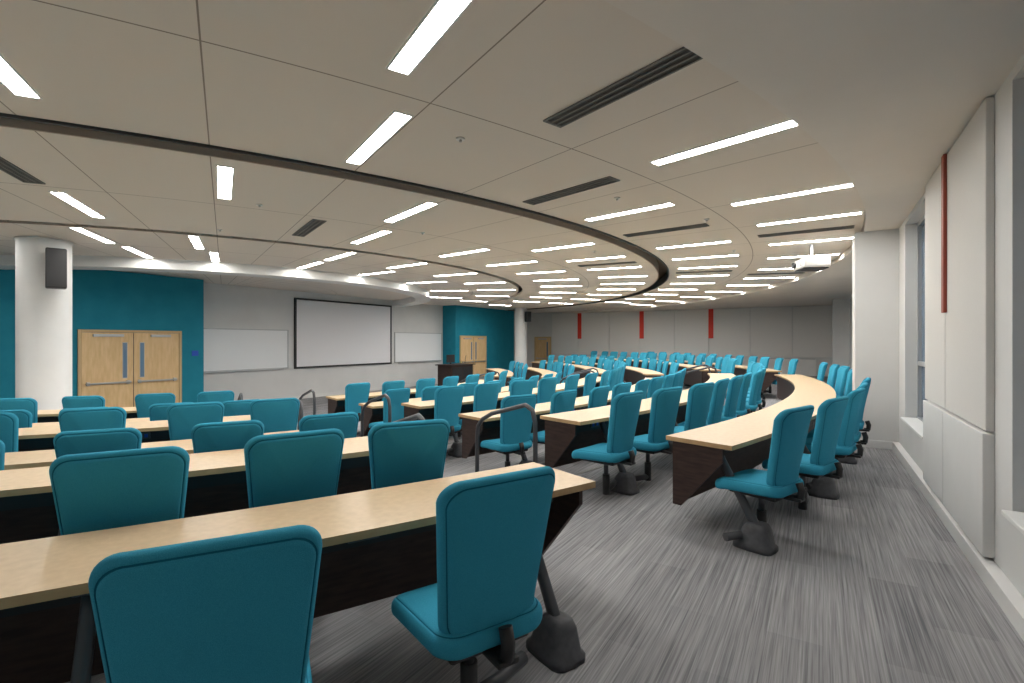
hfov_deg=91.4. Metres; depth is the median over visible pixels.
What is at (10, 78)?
recessed light
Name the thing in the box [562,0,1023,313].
ceiling
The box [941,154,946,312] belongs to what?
wall strip
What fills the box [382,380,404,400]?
chair
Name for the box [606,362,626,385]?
chair
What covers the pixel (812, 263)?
projector
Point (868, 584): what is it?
floor
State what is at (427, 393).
chair
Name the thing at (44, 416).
curved desk
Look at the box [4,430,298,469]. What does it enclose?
curved desk
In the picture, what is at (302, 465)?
chair
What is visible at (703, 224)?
ceiling vent
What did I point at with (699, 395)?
chair
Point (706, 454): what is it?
curved desk
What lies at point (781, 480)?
chair
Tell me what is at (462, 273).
linear light
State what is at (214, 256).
linear light
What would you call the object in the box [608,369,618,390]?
chair
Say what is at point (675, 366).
chair
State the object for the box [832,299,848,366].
wall
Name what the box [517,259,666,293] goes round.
ceiling
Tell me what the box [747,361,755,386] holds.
chair
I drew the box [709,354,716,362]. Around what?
chair
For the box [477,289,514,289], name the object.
linear light
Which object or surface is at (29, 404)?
chair
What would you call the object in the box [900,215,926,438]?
window
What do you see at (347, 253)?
linear light
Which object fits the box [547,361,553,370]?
chair
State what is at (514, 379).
chair
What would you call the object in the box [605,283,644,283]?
linear light
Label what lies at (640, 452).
trim
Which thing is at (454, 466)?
floor
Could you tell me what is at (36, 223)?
trim
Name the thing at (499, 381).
chair
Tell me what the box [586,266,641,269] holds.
linear light
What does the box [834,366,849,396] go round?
chair
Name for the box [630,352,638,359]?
chair
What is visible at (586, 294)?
linear light
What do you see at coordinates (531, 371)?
curved desk
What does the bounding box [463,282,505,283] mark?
linear light
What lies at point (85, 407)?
chair
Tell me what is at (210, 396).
chair
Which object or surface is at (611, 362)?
chair
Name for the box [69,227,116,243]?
linear light
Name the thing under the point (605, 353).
chair
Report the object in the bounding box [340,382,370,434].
chair
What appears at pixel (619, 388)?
chair
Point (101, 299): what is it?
wall
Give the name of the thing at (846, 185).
recessed light
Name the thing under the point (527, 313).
wall speaker
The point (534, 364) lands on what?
curved desk
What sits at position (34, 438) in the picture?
curved desk
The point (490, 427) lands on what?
curved desk
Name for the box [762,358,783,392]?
chair
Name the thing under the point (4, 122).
trim
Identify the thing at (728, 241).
recessed light
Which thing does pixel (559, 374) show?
chair
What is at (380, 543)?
curved desk
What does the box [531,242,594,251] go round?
linear light
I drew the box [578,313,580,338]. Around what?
wall strip
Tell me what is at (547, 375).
chair
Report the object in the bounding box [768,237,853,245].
recessed light
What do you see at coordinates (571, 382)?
chair
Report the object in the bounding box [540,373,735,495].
curved desk
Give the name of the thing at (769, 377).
curved desk
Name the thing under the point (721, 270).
ceiling vent
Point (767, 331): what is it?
panels
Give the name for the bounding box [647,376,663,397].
chair
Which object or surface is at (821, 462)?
chair
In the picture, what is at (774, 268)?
recessed light
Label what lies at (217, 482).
curved desk
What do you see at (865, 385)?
chair
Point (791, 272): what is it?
ceiling vent
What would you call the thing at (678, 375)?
chair
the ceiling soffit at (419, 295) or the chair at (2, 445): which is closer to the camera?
the chair at (2, 445)
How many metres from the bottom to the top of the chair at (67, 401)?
0.990 m
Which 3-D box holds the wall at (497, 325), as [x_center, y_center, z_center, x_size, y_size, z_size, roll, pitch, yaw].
[-1.545,0.135,25.048,0.750,3.570,5.100,0,0,32]
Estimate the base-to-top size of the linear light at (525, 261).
0.009 m
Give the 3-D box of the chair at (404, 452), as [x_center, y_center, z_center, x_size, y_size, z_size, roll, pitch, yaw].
[-0.720,0.955,3.114,0.612,0.990,0.576,0,0,-26]
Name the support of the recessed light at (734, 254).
in the ceiling at (887, 88)
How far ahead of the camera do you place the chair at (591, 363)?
18.78 m
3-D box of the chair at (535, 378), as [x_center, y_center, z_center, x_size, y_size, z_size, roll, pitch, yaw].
[0.262,1.235,10.878,0.576,0.990,0.612,0,0,23]
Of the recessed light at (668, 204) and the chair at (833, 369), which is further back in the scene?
the chair at (833, 369)
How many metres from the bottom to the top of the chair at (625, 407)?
0.990 m
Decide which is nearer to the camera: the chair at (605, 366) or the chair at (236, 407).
the chair at (236, 407)
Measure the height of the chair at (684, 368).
0.990 m
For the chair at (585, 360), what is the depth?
19.46 m
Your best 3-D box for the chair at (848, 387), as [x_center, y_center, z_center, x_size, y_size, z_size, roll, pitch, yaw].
[5.617,0.955,8.652,0.576,0.990,0.586,0,0,30]
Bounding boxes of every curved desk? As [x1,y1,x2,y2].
[0,436,371,543]
[0,462,595,682]
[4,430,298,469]
[18,415,250,451]
[32,418,149,426]
[37,407,137,422]
[326,380,494,435]
[359,381,538,435]
[401,377,600,457]
[458,378,651,464]
[486,368,513,385]
[513,366,556,380]
[531,362,607,380]
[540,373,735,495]
[554,360,663,384]
[564,357,720,385]
[647,358,781,398]
[666,374,856,555]
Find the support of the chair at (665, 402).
on the floor at (868, 584)
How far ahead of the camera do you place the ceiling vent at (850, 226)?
7.45 m
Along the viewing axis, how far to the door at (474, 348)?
23.93 m
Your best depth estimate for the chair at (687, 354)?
20.27 m
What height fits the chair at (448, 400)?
0.990 m
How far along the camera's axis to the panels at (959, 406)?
3.61 m
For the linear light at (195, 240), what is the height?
0.009 m
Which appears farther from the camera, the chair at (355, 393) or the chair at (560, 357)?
the chair at (560, 357)
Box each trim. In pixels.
[0,117,658,308]
[0,220,518,305]
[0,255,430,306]
[574,452,643,474]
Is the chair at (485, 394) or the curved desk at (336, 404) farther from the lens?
the curved desk at (336, 404)
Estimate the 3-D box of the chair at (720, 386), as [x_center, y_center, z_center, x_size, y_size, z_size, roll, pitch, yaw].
[2.395,0.955,6.294,0.576,0.990,0.612,0,0,36]
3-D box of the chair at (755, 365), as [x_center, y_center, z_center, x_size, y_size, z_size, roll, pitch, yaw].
[5.061,0.955,10.821,0.576,0.990,0.586,0,0,14]
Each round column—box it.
[14,236,73,409]
[514,308,526,365]
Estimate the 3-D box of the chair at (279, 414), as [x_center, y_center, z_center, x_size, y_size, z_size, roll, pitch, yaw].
[-2.644,1.095,5.461,0.612,0.990,0.576,0,0,-30]
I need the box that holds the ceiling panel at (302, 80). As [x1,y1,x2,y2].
[0,0,864,312]
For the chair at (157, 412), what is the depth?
5.95 m
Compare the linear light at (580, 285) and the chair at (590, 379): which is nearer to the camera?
the chair at (590, 379)
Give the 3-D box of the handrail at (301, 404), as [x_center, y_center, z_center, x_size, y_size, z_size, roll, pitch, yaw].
[-2.901,1.259,6.652,0.100,1.042,1.038,0,0,-34]
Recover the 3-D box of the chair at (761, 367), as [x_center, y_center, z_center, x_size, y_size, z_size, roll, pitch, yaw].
[4.473,0.955,9.465,0.576,0.990,0.586,0,0,25]
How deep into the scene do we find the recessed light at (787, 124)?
4.13 m
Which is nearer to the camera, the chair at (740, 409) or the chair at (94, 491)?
the chair at (94, 491)
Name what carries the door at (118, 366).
in the wall at (101, 299)
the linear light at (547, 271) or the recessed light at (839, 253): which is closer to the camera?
the recessed light at (839, 253)
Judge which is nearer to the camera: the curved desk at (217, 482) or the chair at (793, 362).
the curved desk at (217, 482)
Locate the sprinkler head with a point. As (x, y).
(460, 139)
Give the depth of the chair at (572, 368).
14.59 m
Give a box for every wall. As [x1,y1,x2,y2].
[0,269,203,402]
[204,282,514,399]
[443,305,513,369]
[527,305,831,375]
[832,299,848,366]
[849,54,1023,597]
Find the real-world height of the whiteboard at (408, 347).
1.270 m
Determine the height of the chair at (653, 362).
0.990 m
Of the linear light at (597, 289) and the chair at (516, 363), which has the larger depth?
the chair at (516, 363)
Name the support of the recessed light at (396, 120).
in the ceiling panel at (302, 80)
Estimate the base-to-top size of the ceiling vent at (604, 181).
0.012 m
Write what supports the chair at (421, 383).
on the floor at (451, 439)
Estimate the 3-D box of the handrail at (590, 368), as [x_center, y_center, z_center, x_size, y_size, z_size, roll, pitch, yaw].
[1.972,1.259,14.187,1.039,1.042,0.100,0,0,10]
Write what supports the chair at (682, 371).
on the floor at (454, 466)
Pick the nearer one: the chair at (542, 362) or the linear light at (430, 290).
the linear light at (430, 290)
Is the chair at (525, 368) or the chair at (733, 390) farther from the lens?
the chair at (525, 368)
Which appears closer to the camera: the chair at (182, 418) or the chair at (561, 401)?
the chair at (182, 418)
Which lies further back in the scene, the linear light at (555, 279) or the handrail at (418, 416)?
the linear light at (555, 279)
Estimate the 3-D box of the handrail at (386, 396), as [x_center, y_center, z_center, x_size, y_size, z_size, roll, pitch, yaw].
[-2.003,1.259,7.329,0.099,1.042,1.040,0,0,-40]
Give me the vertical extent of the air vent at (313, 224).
0.012 m
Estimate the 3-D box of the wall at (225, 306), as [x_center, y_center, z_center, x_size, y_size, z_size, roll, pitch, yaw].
[-6.234,-0.090,18.305,0.200,4.020,26.500,0,0,32]
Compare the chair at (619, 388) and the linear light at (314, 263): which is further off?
the linear light at (314, 263)
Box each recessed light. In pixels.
[0,54,42,99]
[345,110,413,164]
[386,0,473,75]
[584,202,675,221]
[643,294,677,294]
[649,119,797,165]
[656,240,731,248]
[658,289,697,289]
[670,283,713,283]
[672,254,738,259]
[677,275,728,276]
[678,265,737,268]
[705,291,742,291]
[726,285,768,285]
[729,182,854,206]
[743,277,794,278]
[756,211,861,226]
[758,268,791,269]
[767,253,840,258]
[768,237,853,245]
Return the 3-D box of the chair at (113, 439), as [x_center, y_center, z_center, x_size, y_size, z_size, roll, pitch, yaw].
[-2.978,1.095,3.628,0.612,0.990,0.576,0,0,-26]
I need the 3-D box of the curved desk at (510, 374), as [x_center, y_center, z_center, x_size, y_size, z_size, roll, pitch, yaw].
[-0.278,1.410,17.195,1.038,0.740,4.456,0,0,-6]
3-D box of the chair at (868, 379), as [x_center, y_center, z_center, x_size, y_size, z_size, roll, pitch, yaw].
[4.251,0.955,6.410,0.576,0.990,0.612,0,0,37]
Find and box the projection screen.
[294,298,391,368]
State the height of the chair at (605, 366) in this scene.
0.990 m
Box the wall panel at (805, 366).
[767,358,815,375]
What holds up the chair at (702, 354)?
on the floor at (868, 584)
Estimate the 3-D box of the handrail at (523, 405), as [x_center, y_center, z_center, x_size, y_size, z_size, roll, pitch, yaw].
[-0.080,1.119,5.131,0.099,1.042,1.040,0,0,-40]
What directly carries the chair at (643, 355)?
on the floor at (868, 584)
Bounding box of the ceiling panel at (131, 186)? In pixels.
[0,126,657,309]
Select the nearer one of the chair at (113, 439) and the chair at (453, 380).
the chair at (113, 439)
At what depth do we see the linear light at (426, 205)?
6.33 m
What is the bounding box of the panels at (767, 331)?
[552,305,831,356]
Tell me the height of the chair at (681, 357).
0.990 m
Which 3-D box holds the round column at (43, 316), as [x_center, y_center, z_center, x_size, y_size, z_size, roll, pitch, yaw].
[-7.623,0.135,8.154,0.720,3.570,0.720,0,0,32]
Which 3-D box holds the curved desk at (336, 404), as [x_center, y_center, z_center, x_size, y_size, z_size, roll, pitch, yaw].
[-1.743,1.410,11.293,1.172,0.740,5.256,0,0,32]
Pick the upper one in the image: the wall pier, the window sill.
the wall pier
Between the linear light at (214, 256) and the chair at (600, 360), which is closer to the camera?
the linear light at (214, 256)
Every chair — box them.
[0,398,37,422]
[0,410,32,427]
[0,412,18,452]
[0,440,4,469]
[49,446,189,535]
[53,427,141,458]
[58,407,126,431]
[59,407,101,412]
[62,395,104,408]
[88,525,321,682]
[135,393,175,417]
[149,402,192,420]
[167,402,223,440]
[191,420,263,452]
[197,391,234,402]
[222,399,257,416]
[244,428,343,507]
[250,398,299,432]
[299,412,358,438]
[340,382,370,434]
[368,419,449,488]
[369,388,410,427]
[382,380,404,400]
[391,466,554,682]
[415,378,434,397]
[421,385,446,400]
[434,385,464,453]
[443,376,458,385]
[457,382,477,436]
[459,382,499,425]
[465,374,479,382]
[480,394,536,466]
[484,372,494,382]
[487,380,502,392]
[499,370,507,386]
[506,361,514,385]
[508,377,523,391]
[510,362,519,377]
[510,379,533,395]
[511,363,523,378]
[522,366,527,379]
[529,375,538,387]
[530,389,576,464]
[537,377,557,403]
[539,360,545,368]
[543,373,552,377]
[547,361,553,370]
[548,355,554,360]
[552,361,558,372]
[555,372,561,383]
[557,362,563,378]
[558,355,563,361]
[560,363,568,380]
[564,374,579,390]
[565,356,572,363]
[569,366,574,374]
[572,391,642,494]
[575,356,581,364]
[581,357,588,365]
[583,372,597,395]
[588,357,595,366]
[588,385,609,408]
[597,358,603,368]
[600,370,609,386]
[601,351,607,357]
[603,359,610,370]
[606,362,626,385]
[607,359,614,376]
[608,360,620,377]
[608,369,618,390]
[610,351,617,358]
[611,382,631,400]
[615,367,621,384]
[618,366,624,383]
[620,352,626,358]
[626,357,631,365]
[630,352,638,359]
[633,358,639,366]
[633,386,681,480]
[634,379,649,398]
[639,352,647,359]
[641,358,648,368]
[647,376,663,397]
[649,353,656,360]
[649,359,656,370]
[656,360,662,372]
[658,353,666,361]
[661,361,668,376]
[662,374,674,387]
[669,354,676,362]
[671,363,678,373]
[672,372,681,386]
[673,382,713,433]
[677,354,685,363]
[678,370,684,385]
[678,378,729,425]
[681,368,685,388]
[684,353,691,360]
[684,355,694,383]
[687,355,703,384]
[699,353,705,361]
[705,356,713,366]
[707,375,743,421]
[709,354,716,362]
[715,357,722,372]
[715,405,813,541]
[721,358,730,372]
[722,372,751,415]
[723,370,762,412]
[727,358,736,373]
[736,355,743,364]
[745,368,765,414]
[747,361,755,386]
[747,364,762,397]
[747,366,764,399]
[748,356,757,363]
[748,363,761,390]
[760,357,769,368]
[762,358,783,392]
[762,396,848,509]
[772,359,797,384]
[805,388,865,488]
[807,382,868,460]
[817,362,827,381]
[827,364,839,388]
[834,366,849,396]
[844,369,851,395]
[859,377,870,431]
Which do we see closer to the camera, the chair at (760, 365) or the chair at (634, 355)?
the chair at (760, 365)
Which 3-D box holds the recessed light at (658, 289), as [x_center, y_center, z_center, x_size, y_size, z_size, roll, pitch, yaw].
[5.244,-1.645,15.816,1.224,0.009,0.148,0,0,2]
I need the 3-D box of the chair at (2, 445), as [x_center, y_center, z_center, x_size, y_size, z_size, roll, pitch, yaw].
[-3.535,1.095,3.326,0.586,0.990,0.576,0,0,-25]
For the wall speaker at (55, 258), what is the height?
0.620 m
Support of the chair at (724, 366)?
on the floor at (868, 584)
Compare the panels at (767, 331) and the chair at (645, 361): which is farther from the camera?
the panels at (767, 331)
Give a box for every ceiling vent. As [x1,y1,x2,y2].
[523,176,619,204]
[543,46,702,127]
[623,223,708,236]
[676,270,731,273]
[747,272,804,274]
[758,225,854,237]
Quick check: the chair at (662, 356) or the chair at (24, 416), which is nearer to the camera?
the chair at (24, 416)
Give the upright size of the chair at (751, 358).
0.990 m
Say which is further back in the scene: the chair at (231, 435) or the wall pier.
the wall pier
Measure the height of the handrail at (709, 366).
1.043 m
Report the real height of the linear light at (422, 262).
0.009 m
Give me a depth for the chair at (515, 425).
5.62 m
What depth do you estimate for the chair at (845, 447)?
4.80 m
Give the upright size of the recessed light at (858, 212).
0.009 m
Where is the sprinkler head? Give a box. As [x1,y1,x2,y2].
[456,137,464,142]
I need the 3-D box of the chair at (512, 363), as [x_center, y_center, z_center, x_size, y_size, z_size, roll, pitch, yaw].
[-0.179,1.235,18.776,0.576,0.990,0.612,0,0,-18]
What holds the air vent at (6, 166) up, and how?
attached to the ceiling panel at (131, 186)
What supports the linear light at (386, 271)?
attached to the ceiling panel at (153, 244)
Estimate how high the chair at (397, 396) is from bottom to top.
0.990 m
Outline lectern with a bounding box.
[435,355,474,385]
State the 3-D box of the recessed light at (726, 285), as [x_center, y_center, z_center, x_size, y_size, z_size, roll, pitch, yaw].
[6.903,-1.645,14.629,1.224,0.009,0.148,0,0,5]
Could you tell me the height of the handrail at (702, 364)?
1.042 m
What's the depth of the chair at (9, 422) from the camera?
4.30 m
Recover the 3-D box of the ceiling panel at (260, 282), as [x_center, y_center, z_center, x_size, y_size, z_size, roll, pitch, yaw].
[-5.820,-1.700,14.005,5.000,0.060,12.961,0,0,32]
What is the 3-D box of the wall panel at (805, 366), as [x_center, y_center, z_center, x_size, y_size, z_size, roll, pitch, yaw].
[12.326,1.170,22.181,2.000,0.860,0.085,0,0,32]
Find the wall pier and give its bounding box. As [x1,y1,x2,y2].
[852,229,898,441]
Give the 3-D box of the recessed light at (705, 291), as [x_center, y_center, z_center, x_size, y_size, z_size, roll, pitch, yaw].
[6.976,-1.645,16.485,1.224,0.009,0.148,0,0,-1]
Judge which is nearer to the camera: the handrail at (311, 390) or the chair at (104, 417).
the chair at (104, 417)
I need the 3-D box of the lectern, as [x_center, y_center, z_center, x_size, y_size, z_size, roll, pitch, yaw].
[-2.328,1.230,20.661,0.860,1.380,1.600,0,0,32]
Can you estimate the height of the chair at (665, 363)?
0.990 m
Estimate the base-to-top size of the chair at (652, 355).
0.990 m
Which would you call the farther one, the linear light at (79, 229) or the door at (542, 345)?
the door at (542, 345)
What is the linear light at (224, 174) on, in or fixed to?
attached to the ceiling panel at (131, 186)
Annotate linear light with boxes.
[48,191,105,217]
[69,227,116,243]
[120,246,153,257]
[187,235,204,248]
[209,252,219,261]
[216,165,233,199]
[297,262,324,268]
[323,252,355,260]
[350,230,392,243]
[359,271,395,275]
[383,201,438,222]
[386,262,427,268]
[407,281,446,283]
[430,290,467,290]
[433,273,477,276]
[439,248,490,256]
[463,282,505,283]
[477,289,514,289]
[485,261,538,265]
[516,271,565,273]
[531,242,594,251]
[533,279,578,280]
[539,292,575,292]
[541,285,581,286]
[566,255,625,261]
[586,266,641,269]
[586,294,621,294]
[597,289,635,289]
[598,275,646,277]
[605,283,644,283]
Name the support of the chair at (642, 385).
on the floor at (454, 466)
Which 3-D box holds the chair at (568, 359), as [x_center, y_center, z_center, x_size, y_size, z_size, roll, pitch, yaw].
[2.222,1.095,20.807,0.576,0.990,0.612,0,0,-28]
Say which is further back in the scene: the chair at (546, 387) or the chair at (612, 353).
the chair at (612, 353)
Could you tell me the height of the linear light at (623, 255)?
0.009 m
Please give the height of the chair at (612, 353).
0.990 m
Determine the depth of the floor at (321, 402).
15.00 m
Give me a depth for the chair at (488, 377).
11.83 m
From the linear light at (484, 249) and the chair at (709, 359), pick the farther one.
the chair at (709, 359)
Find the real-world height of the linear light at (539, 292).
0.009 m
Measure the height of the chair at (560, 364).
0.990 m
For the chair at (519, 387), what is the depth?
7.75 m
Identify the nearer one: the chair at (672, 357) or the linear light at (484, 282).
the linear light at (484, 282)
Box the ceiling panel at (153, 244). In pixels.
[0,220,518,305]
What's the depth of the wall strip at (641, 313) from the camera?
25.63 m
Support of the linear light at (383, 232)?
attached to the ceiling panel at (131, 186)
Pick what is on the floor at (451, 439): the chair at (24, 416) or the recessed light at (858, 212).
the chair at (24, 416)
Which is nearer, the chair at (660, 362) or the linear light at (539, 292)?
the chair at (660, 362)
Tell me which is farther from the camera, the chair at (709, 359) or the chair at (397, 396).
the chair at (709, 359)
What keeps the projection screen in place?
attached to the wall at (225, 306)
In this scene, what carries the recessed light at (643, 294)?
in the ceiling at (887, 88)
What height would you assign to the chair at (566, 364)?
0.990 m
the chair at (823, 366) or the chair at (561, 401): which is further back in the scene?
the chair at (823, 366)
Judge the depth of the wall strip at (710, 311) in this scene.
23.89 m
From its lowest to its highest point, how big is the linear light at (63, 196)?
0.009 m
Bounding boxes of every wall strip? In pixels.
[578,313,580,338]
[639,311,643,338]
[708,309,712,337]
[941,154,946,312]
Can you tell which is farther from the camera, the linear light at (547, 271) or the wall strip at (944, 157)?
the linear light at (547, 271)
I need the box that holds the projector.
[791,244,830,271]
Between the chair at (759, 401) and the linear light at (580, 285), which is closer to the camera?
the chair at (759, 401)
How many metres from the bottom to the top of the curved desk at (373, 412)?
0.740 m
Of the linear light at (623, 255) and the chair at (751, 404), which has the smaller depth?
the chair at (751, 404)
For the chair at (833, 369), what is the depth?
10.03 m
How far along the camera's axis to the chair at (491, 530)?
1.75 m
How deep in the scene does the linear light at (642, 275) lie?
12.65 m
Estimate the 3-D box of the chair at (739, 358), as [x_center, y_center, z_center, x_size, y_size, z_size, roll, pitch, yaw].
[7.425,0.955,16.729,0.576,0.990,0.612,0,0,0]
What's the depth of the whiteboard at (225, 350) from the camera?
15.07 m
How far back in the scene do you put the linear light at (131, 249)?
9.18 m
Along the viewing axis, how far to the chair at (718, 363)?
14.86 m
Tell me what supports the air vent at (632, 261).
attached to the ceiling panel at (131, 186)
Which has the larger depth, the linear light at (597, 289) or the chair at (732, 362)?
the linear light at (597, 289)
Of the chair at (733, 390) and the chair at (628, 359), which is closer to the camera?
the chair at (733, 390)
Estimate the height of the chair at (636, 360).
0.990 m
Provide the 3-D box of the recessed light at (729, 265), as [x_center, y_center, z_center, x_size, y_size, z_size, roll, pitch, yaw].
[4.321,-1.645,11.069,1.224,0.009,0.148,0,0,21]
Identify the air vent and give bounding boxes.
[0,157,45,184]
[292,219,326,236]
[577,261,636,266]
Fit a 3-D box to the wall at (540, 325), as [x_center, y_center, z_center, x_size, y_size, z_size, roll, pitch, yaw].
[7.513,-0.090,25.303,16.330,4.020,0.200,0,0,32]
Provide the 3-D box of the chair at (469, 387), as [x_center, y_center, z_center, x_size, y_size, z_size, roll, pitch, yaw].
[-0.916,1.235,9.135,0.576,0.990,0.586,0,0,43]
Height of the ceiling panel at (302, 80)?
0.060 m
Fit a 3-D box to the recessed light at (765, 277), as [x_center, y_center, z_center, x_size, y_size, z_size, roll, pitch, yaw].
[6.650,-1.645,12.934,1.224,0.009,0.148,0,0,12]
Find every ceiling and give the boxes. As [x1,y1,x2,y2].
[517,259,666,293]
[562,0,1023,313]
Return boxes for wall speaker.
[45,247,66,288]
[525,311,530,321]
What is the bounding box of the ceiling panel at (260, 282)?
[110,270,410,299]
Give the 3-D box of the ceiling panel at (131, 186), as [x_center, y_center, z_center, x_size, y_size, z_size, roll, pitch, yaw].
[-1.889,-1.680,13.855,11.860,0.060,23.053,0,0,32]
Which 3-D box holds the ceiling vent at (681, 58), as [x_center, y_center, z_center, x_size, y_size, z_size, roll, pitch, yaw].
[0.683,-1.643,3.292,0.180,0.012,1.240,0,0,-38]
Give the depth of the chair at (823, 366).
10.88 m
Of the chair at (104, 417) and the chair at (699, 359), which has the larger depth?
the chair at (699, 359)
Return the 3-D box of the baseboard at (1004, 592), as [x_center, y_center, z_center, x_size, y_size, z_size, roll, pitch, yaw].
[2.863,1.445,2.925,0.075,0.110,9.380,0,0,32]
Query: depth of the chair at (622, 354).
22.21 m
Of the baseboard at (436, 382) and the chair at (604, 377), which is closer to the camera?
the chair at (604, 377)
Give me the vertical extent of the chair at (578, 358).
0.990 m
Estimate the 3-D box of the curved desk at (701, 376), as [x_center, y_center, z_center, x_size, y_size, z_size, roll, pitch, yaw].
[4.763,1.130,19.323,1.989,0.740,12.065,0,0,-12]
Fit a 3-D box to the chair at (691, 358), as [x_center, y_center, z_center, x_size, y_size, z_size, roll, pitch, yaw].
[5.950,0.955,17.109,0.576,0.990,0.612,0,0,2]
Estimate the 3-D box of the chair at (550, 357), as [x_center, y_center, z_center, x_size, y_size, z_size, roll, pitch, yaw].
[1.574,1.095,22.129,0.576,0.990,0.612,0,0,-24]
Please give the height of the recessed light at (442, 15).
0.009 m
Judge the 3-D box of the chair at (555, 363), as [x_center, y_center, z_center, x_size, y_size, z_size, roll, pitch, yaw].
[1.415,1.235,18.368,0.576,0.990,0.612,0,0,-11]
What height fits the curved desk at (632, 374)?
0.740 m
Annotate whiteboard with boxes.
[204,328,288,372]
[394,332,441,362]
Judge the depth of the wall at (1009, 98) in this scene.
2.98 m
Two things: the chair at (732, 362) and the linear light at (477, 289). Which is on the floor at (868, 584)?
the chair at (732, 362)
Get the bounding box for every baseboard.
[273,381,437,398]
[859,439,891,449]
[892,442,1023,640]
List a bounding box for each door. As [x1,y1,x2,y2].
[77,329,181,406]
[460,336,486,379]
[534,337,550,361]
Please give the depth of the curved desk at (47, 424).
6.34 m
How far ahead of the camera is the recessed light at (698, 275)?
12.47 m
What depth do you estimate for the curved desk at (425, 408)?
7.50 m
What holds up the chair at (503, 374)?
on the floor at (451, 439)
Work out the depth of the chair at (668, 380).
9.01 m
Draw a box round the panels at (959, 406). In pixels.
[923,96,994,557]
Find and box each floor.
[66,376,1023,682]
[297,384,437,429]
[356,382,508,442]
[443,378,639,477]
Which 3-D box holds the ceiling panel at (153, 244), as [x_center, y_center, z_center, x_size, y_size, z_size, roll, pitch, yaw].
[-4.575,-1.680,13.242,7.920,0.060,18.937,0,0,32]
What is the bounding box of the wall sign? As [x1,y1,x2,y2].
[192,351,197,355]
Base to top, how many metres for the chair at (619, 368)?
0.990 m
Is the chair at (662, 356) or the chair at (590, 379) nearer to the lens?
the chair at (590, 379)
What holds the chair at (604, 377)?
on the floor at (454, 466)
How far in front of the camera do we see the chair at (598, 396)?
6.61 m
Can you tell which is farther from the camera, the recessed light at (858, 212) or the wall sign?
the wall sign
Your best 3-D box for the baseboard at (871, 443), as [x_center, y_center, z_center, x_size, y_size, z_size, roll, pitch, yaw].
[5.127,1.445,7.027,0.500,0.110,0.020,0,0,32]
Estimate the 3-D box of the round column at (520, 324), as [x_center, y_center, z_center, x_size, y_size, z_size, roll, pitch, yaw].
[0.436,0.135,24.597,0.640,3.570,0.640,0,0,32]
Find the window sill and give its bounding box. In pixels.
[1001,510,1023,534]
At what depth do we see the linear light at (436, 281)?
13.93 m
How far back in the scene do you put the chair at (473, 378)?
11.22 m
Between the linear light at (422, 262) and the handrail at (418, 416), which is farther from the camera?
the linear light at (422, 262)
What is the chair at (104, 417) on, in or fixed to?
on the floor at (454, 466)
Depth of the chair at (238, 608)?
1.16 m
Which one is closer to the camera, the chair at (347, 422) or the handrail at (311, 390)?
the chair at (347, 422)
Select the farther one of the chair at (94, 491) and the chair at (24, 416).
the chair at (24, 416)
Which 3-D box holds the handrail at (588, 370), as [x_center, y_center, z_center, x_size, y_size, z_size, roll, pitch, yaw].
[1.722,1.259,13.090,1.040,1.043,0.098,0,0,16]
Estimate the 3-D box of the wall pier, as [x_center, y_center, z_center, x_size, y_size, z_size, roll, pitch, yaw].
[5.320,-0.030,7.342,0.500,3.060,0.720,0,0,32]
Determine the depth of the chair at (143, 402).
7.11 m
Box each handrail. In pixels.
[298,389,315,429]
[298,399,302,420]
[361,394,391,436]
[394,413,424,421]
[475,403,537,471]
[560,370,594,383]
[564,368,598,382]
[676,364,710,378]
[686,366,717,373]
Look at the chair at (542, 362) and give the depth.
19.87 m
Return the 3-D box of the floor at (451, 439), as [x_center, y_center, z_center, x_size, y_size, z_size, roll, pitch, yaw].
[1.665,1.850,13.464,13.130,0.140,26.100,0,0,32]
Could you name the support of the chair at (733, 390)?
on the floor at (868, 584)
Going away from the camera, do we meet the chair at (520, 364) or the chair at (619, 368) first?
the chair at (619, 368)
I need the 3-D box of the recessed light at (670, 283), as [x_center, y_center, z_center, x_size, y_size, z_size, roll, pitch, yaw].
[5.106,-1.645,14.160,1.224,0.009,0.148,0,0,8]

